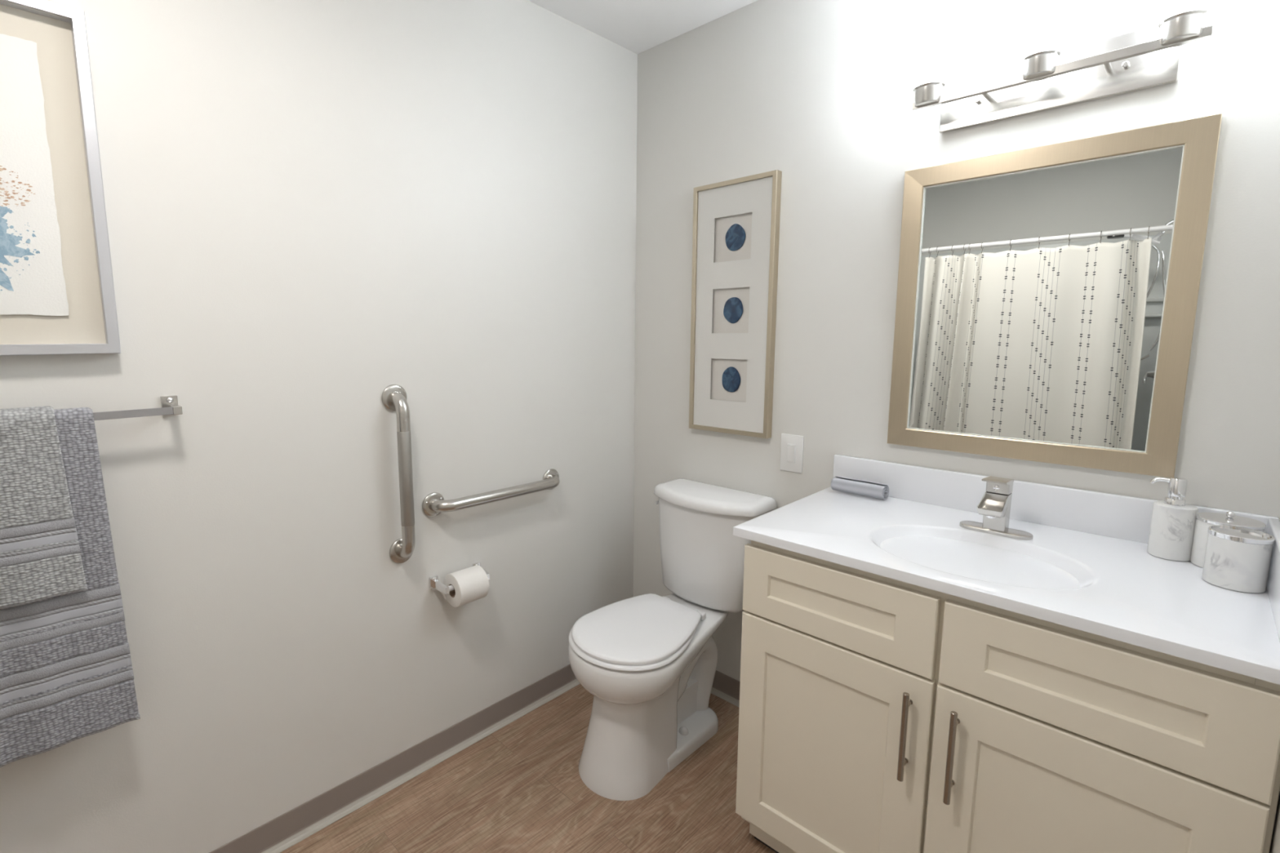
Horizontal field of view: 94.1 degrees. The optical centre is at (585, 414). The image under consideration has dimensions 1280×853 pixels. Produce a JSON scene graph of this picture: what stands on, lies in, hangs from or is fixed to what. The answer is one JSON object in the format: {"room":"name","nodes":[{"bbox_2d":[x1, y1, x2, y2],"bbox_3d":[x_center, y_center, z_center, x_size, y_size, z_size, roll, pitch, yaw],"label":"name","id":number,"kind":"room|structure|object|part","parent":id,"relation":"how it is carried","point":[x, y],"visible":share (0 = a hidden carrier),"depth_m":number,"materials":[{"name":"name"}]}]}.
{"room":"bathroom","nodes":[
{"label":"bathroom","id":0,"kind":"room"},
{"bbox_2d":[0,0,637,852],"bbox_3d":[-0.948,-0.004,1.423,3.085,2.500,0.120,-8,11,-44],"label":"wall","id":1,"kind":"structure","parent":0,"point":[314,208],"depth_m":1.59,"materials":[{"name":"white paint"}]},
{"bbox_2d":[0,0,120,355],"bbox_3d":[-1.175,-0.435,1.035,0.516,0.665,0.034,-8,11,-44],"label":"framed art","id":2,"kind":"object","parent":1,"relation":"attached to","point":[57,295],"visible":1,"depth_m":1.16,"materials":[{"name":"beige paper"}]},
{"bbox_2d":[93,395,182,420],"bbox_3d":[-1.136,0.011,1.105,0.641,0.042,0.072,-8,11,-44],"label":"towel bar","id":3,"kind":"object","parent":1,"relation":"attached to","point":[169,404],"visible":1,"depth_m":1.26,"materials":[{"name":"silver metal"}]},
{"bbox_2d":[0,407,140,767],"bbox_3d":[-1.123,0.340,1.110,0.406,0.680,0.058,-8,11,-44],"label":"bath towel","id":4,"kind":"object","parent":3,"relation":"hanging from","point":[67,676],"visible":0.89,"depth_m":1.19,"materials":[{"name":"grey fabric"}]},
{"bbox_2d":[0,405,88,608],"bbox_3d":[-1.124,0.182,1.089,0.286,0.377,0.072,-8,11,-44],"label":"hand towel","id":5,"kind":"object","parent":4,"relation":"on","point":[41,559],"visible":1,"depth_m":1.13,"materials":[{"name":"grey fabric"}]},
{"bbox_2d":[209,664,580,852],"bbox_3d":[-0.589,1.098,1.819,2.235,0.088,0.022,-8,11,-44],"label":"baseboard","id":6,"kind":"structure","parent":1,"relation":"attached to","point":[283,832],"depth_m":1.82,"materials":[{"name":"beige plastic"}]},
{"bbox_2d":[381,384,415,564],"bbox_3d":[-0.530,0.182,1.721,0.077,0.538,0.070,-8,11,-44],"label":"grab bar","id":7,"kind":"object","parent":1,"relation":"attached to","point":[393,397],"visible":1,"depth_m":1.70,"materials":[{"name":"grey metal"}]},
{"bbox_2d":[429,561,489,594],"bbox_3d":[-0.397,0.522,1.893,0.185,0.038,0.076,-8,11,-44],"label":"toilet paper holder","id":8,"kind":"object","parent":1,"relation":"attached to","point":[434,583],"visible":0.6,"depth_m":1.85,"materials":[{"name":"silver metal"}]},
{"bbox_3d":[-0.453,0.530,1.839,0.028,0.038,0.076,-8,11,-44],"label":"post","id":9,"kind":"part","parent":8,"relation":"part of","materials":[{"name":"silver metal"}]},
{"bbox_2d":[443,564,488,607],"bbox_3d":[-0.378,0.542,1.875,0.105,0.104,0.104,-8,11,-44],"label":"toilet paper roll","id":10,"kind":"object","parent":8,"relation":"on","point":[470,584],"visible":0.94,"depth_m":1.84,"materials":[{"name":"white paper"}]},
{"bbox_3d":[-0.340,0.515,1.947,0.028,0.038,0.076,-8,11,-44],"label":"post","id":11,"kind":"part","parent":8,"relation":"part of","materials":[{"name":"silver metal"}]},
{"bbox_2d":[422,468,559,516],"bbox_3d":[-0.277,0.261,1.979,0.556,0.080,0.070,-8,11,-44],"label":"grab bar","id":12,"kind":"object","parent":1,"relation":"attached to","point":[434,504],"visible":1,"depth_m":1.90,"materials":[{"name":"grey metal"}]},
{"bbox_2d":[280,684,776,852],"bbox_3d":[-0.254,1.289,0.953,2.985,0.060,1.758,-8,11,-44],"label":"floor","id":13,"kind":"structure","parent":0,"point":[520,788],"depth_m":1.75,"materials":[{"name":"brown wood"}]},
{"bbox_2d":[568,478,776,800],"bbox_3d":[0.253,0.703,1.978,0.714,0.822,0.424,-8,11,-44],"label":"toilet","id":14,"kind":"object","parent":13,"relation":"on","point":[648,663],"visible":1,"depth_m":1.91,"materials":[{"name":"white ceramic"}]},
{"bbox_3d":[0.155,0.695,1.881,0.434,0.016,0.364,-8,11,-44],"label":"seat","id":15,"kind":"part","parent":14,"relation":"part of","materials":[{"name":"white plastic"}]},
{"bbox_3d":[0.166,0.677,1.890,0.446,0.017,0.347,-8,11,-44],"label":"lid","id":16,"kind":"part","parent":14,"relation":"part of","materials":[{"name":"white plastic"}]},
{"bbox_3d":[0.218,0.906,1.970,0.613,0.422,0.374,-8,11,-44],"label":"bowl","id":17,"kind":"part","parent":14,"relation":"part of","materials":[{"name":"white ceramic"}]},
{"bbox_3d":[0.431,0.487,2.123,0.198,0.354,0.389,-8,11,-44],"label":"tank","id":18,"kind":"part","parent":14,"relation":"part of","materials":[{"name":"white ceramic"}]},
{"bbox_3d":[0.428,0.292,2.094,0.226,0.040,0.424,-8,11,-44],"label":"tank lid","id":19,"kind":"part","parent":14,"relation":"part of","materials":[{"name":"white ceramic"}]},
{"bbox_2d":[735,540,1279,852],"bbox_3d":[0.898,0.754,1.402,0.602,0.872,0.890,-8,11,-44],"label":"vanity cabinet","id":20,"kind":"object","parent":13,"relation":"on","point":[877,713],"visible":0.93,"depth_m":1.15,"materials":[{"name":"beige paint"}]},
{"bbox_3d":[0.555,0.801,1.393,0.019,0.566,0.436,-8,11,-44],"label":"door","id":21,"kind":"part","parent":20,"relation":"part of","materials":[{"name":"beige paint"}]},
{"bbox_3d":[0.553,0.430,1.344,0.019,0.171,0.432,-8,11,-44],"label":"drawer","id":22,"kind":"part","parent":20,"relation":"part of","materials":[{"name":"beige paint"}]},
{"bbox_3d":[0.660,0.662,1.226,0.034,0.193,0.012,-8,11,-44],"label":"handle","id":23,"kind":"part","parent":20,"relation":"part of","materials":[{"name":"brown metal"}]},
{"bbox_3d":[0.719,0.670,1.165,0.034,0.193,0.012,-8,11,-44],"label":"handle","id":24,"kind":"part","parent":20,"relation":"part of","materials":[{"name":"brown metal"}]},
{"bbox_2d":[733,454,1279,684],"bbox_3d":[0.897,0.295,1.357,0.582,0.202,0.916,-8,11,-44],"label":"countertop","id":25,"kind":"structure","parent":20,"relation":"on","point":[1086,566],"depth_m":1.30,"materials":[{"name":"white stone"}]},
{"bbox_2d":[831,475,888,499],"bbox_3d":[0.810,0.215,1.755,0.047,0.042,0.154,-8,11,-44],"label":"rolled washcloth","id":26,"kind":"object","parent":25,"relation":"on","point":[867,488],"visible":1,"depth_m":1.74,"materials":[{"name":"white fabric"}]},
{"bbox_2d":[959,475,1032,540],"bbox_3d":[0.974,0.219,1.411,0.107,0.136,0.149,-8,11,-44],"label":"faucet","id":27,"kind":"object","parent":25,"relation":"on","point":[994,506],"visible":1,"depth_m":1.41,"materials":[{"name":"silver metal"}]},
{"bbox_3d":[0.957,0.218,1.395,0.061,0.050,0.050,-8,11,-44],"label":"spout","id":28,"kind":"part","parent":27,"relation":"part of","materials":[{"name":"silver metal"}]},
{"bbox_3d":[0.992,0.279,1.438,0.055,0.009,0.149,-8,11,-44],"label":"deck plate","id":29,"kind":"part","parent":27,"relation":"part of","materials":[{"name":"silver metal"}]},
{"bbox_3d":[0.981,0.169,1.412,0.084,0.036,0.049,-8,11,-44],"label":"lever","id":30,"kind":"part","parent":27,"relation":"part of","materials":[{"name":"silver metal"}]},
{"bbox_2d":[1146,476,1198,561],"bbox_3d":[1.255,0.219,1.266,0.069,0.172,0.069,0,8,-2],"label":"soap dispenser","id":31,"kind":"object","parent":25,"relation":"on","point":[1172,525],"visible":1,"depth_m":1.25,"materials":[{"name":"white ceramic"}]},
{"bbox_2d":[1190,511,1266,568],"bbox_3d":[1.305,0.254,1.207,0.097,0.118,0.097,-8,11,-44],"label":"canister","id":32,"kind":"object","parent":25,"relation":"on","point":[1203,520],"visible":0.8,"depth_m":1.21,"materials":[{"name":"white ceramic"}]},
{"bbox_3d":[1.305,0.203,1.200,0.014,0.013,0.014,-8,11,-44],"label":"knob","id":33,"kind":"part","parent":32,"relation":"part of","materials":[{"name":"silver metal"}]},
{"bbox_3d":[1.305,0.214,1.201,0.097,0.011,0.097,-8,11,-44],"label":"lid","id":34,"kind":"part","parent":32,"relation":"part of","materials":[{"name":"silver metal"}]},
{"bbox_2d":[1201,524,1275,593],"bbox_3d":[1.235,0.273,1.125,0.085,0.103,0.085,-8,11,-44],"label":"jar","id":35,"kind":"object","parent":25,"relation":"on","point":[1238,559],"visible":1,"depth_m":1.10,"materials":[{"name":"white ceramic"}]},
{"bbox_3d":[0.864,0.843,1.076,0.019,0.566,0.440,-8,11,-44],"label":"door","id":36,"kind":"part","parent":20,"relation":"part of","materials":[{"name":"beige paint"}]},
{"bbox_3d":[0.864,0.472,1.026,0.019,0.171,0.438,-8,11,-44],"label":"drawer","id":37,"kind":"part","parent":20,"relation":"part of","materials":[{"name":"beige paint"}]},
{"bbox_2d":[528,0,757,53],"bbox_3d":[-0.263,-1.208,0.615,3.185,0.100,1.958,-8,11,-44],"label":"ceiling","id":38,"kind":"structure","parent":0,"point":[637,26],"depth_m":2.00,"materials":[{"name":"white paint"}]},
{"bbox_2d":[633,0,1279,681],"bbox_3d":[0.857,-0.069,1.859,0.120,2.500,1.998,-8,11,-44],"label":"wall","id":39,"kind":"structure","parent":0,"point":[814,92],"depth_m":1.76,"materials":[{"name":"white paint"}]},
{"bbox_2d":[711,670,740,707],"bbox_3d":[0.506,1.033,2.275,0.022,0.088,0.839,-8,11,-44],"label":"baseboard","id":40,"kind":"structure","parent":39,"relation":"attached to","point":[725,687],"depth_m":2.25,"materials":[{"name":"grey plastic"}]},
{"bbox_2d":[688,169,782,438],"bbox_3d":[0.509,-0.366,2.070,0.030,0.869,0.323,-8,11,-44],"label":"framed picture","id":41,"kind":"object","parent":39,"relation":"attached to","point":[735,237],"visible":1,"depth_m":2.06,"materials":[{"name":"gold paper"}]},
{"bbox_2d":[780,433,804,473],"bbox_3d":[0.683,0.129,1.971,0.012,0.125,0.077,-8,11,-44],"label":"light switch","id":42,"kind":"object","parent":39,"relation":"attached to","point":[792,446],"visible":1,"depth_m":1.97,"materials":[{"name":"white plastic"}]},
{"bbox_2d":[887,112,1222,477],"bbox_3d":[1.096,-0.266,1.479,0.020,0.763,0.600,-8,11,-44],"label":"wall mirror","id":43,"kind":"object","parent":39,"relation":"attached to","point":[1047,295],"visible":0.97,"depth_m":1.43,"materials":[{"name":"beige mirror"}]},
{"bbox_2d":[908,146,1182,451],"bbox_3d":[1.099,-0.267,1.482,0.009,0.660,0.497,-8,11,-44],"label":"mirror glass","id":44,"kind":"object","parent":43,"relation":"attached to","point":[1042,294],"depth_m":1.45,"materials":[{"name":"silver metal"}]},
{"bbox_2d":[832,454,1279,543],"bbox_3d":[1.100,0.219,1.543,0.018,0.104,0.914,-8,11,-44],"label":"backsplash","id":45,"kind":"structure","parent":39,"relation":"attached to","point":[1126,517],"depth_m":1.50,"materials":[{"name":"white stone"}]},
{"bbox_2d":[906,0,1222,133],"bbox_3d":[1.046,-0.852,1.352,0.155,0.265,0.560,-8,11,-44],"label":"vanity light","id":46,"kind":"object","parent":39,"relation":"attached to","point":[1046,73],"visible":1,"depth_m":1.34,"materials":[{"name":"white glass"}]},
{"bbox_3d":[0.869,-0.917,1.491,0.104,0.172,0.104,-8,11,-44],"label":"lamp shade","id":47,"kind":"part","parent":46,"relation":"part of","materials":[{"name":"white glass"}]},
{"bbox_3d":[0.985,-0.787,1.458,0.075,0.011,0.011,-8,11,-44],"label":"bar arm","id":48,"kind":"part","parent":46,"relation":"part of","materials":[{"name":"silver metal"}]},
{"bbox_3d":[1.028,-0.896,1.328,0.104,0.172,0.104,-8,11,-44],"label":"lamp shade","id":49,"kind":"part","parent":46,"relation":"part of","materials":[{"name":"white glass"}]},
{"bbox_3d":[1.097,-0.788,1.408,0.017,0.124,0.449,-8,11,-44],"label":"plate","id":50,"kind":"part","parent":46,"relation":"part of","materials":[{"name":"silver metal"}]},
{"bbox_3d":[1.141,-0.765,1.298,0.075,0.011,0.011,-8,11,-44],"label":"bar arm","id":51,"kind":"part","parent":46,"relation":"part of","materials":[{"name":"silver metal"}]},
{"bbox_3d":[1.186,-0.874,1.166,0.104,0.172,0.104,-8,11,-44],"label":"lamp shade","id":52,"kind":"part","parent":46,"relation":"part of","materials":[{"name":"white glass"}]},
{"bbox_2d":[1269,791,1279,852],"bbox_3d":[0.359,0.173,0.086,3.085,2.500,0.120,-8,11,-44],"label":"wall","id":53,"kind":"structure","parent":0,"point":[1275,841],"depth_m":0.88,"materials":[{"name":"white paint"}]}
]}

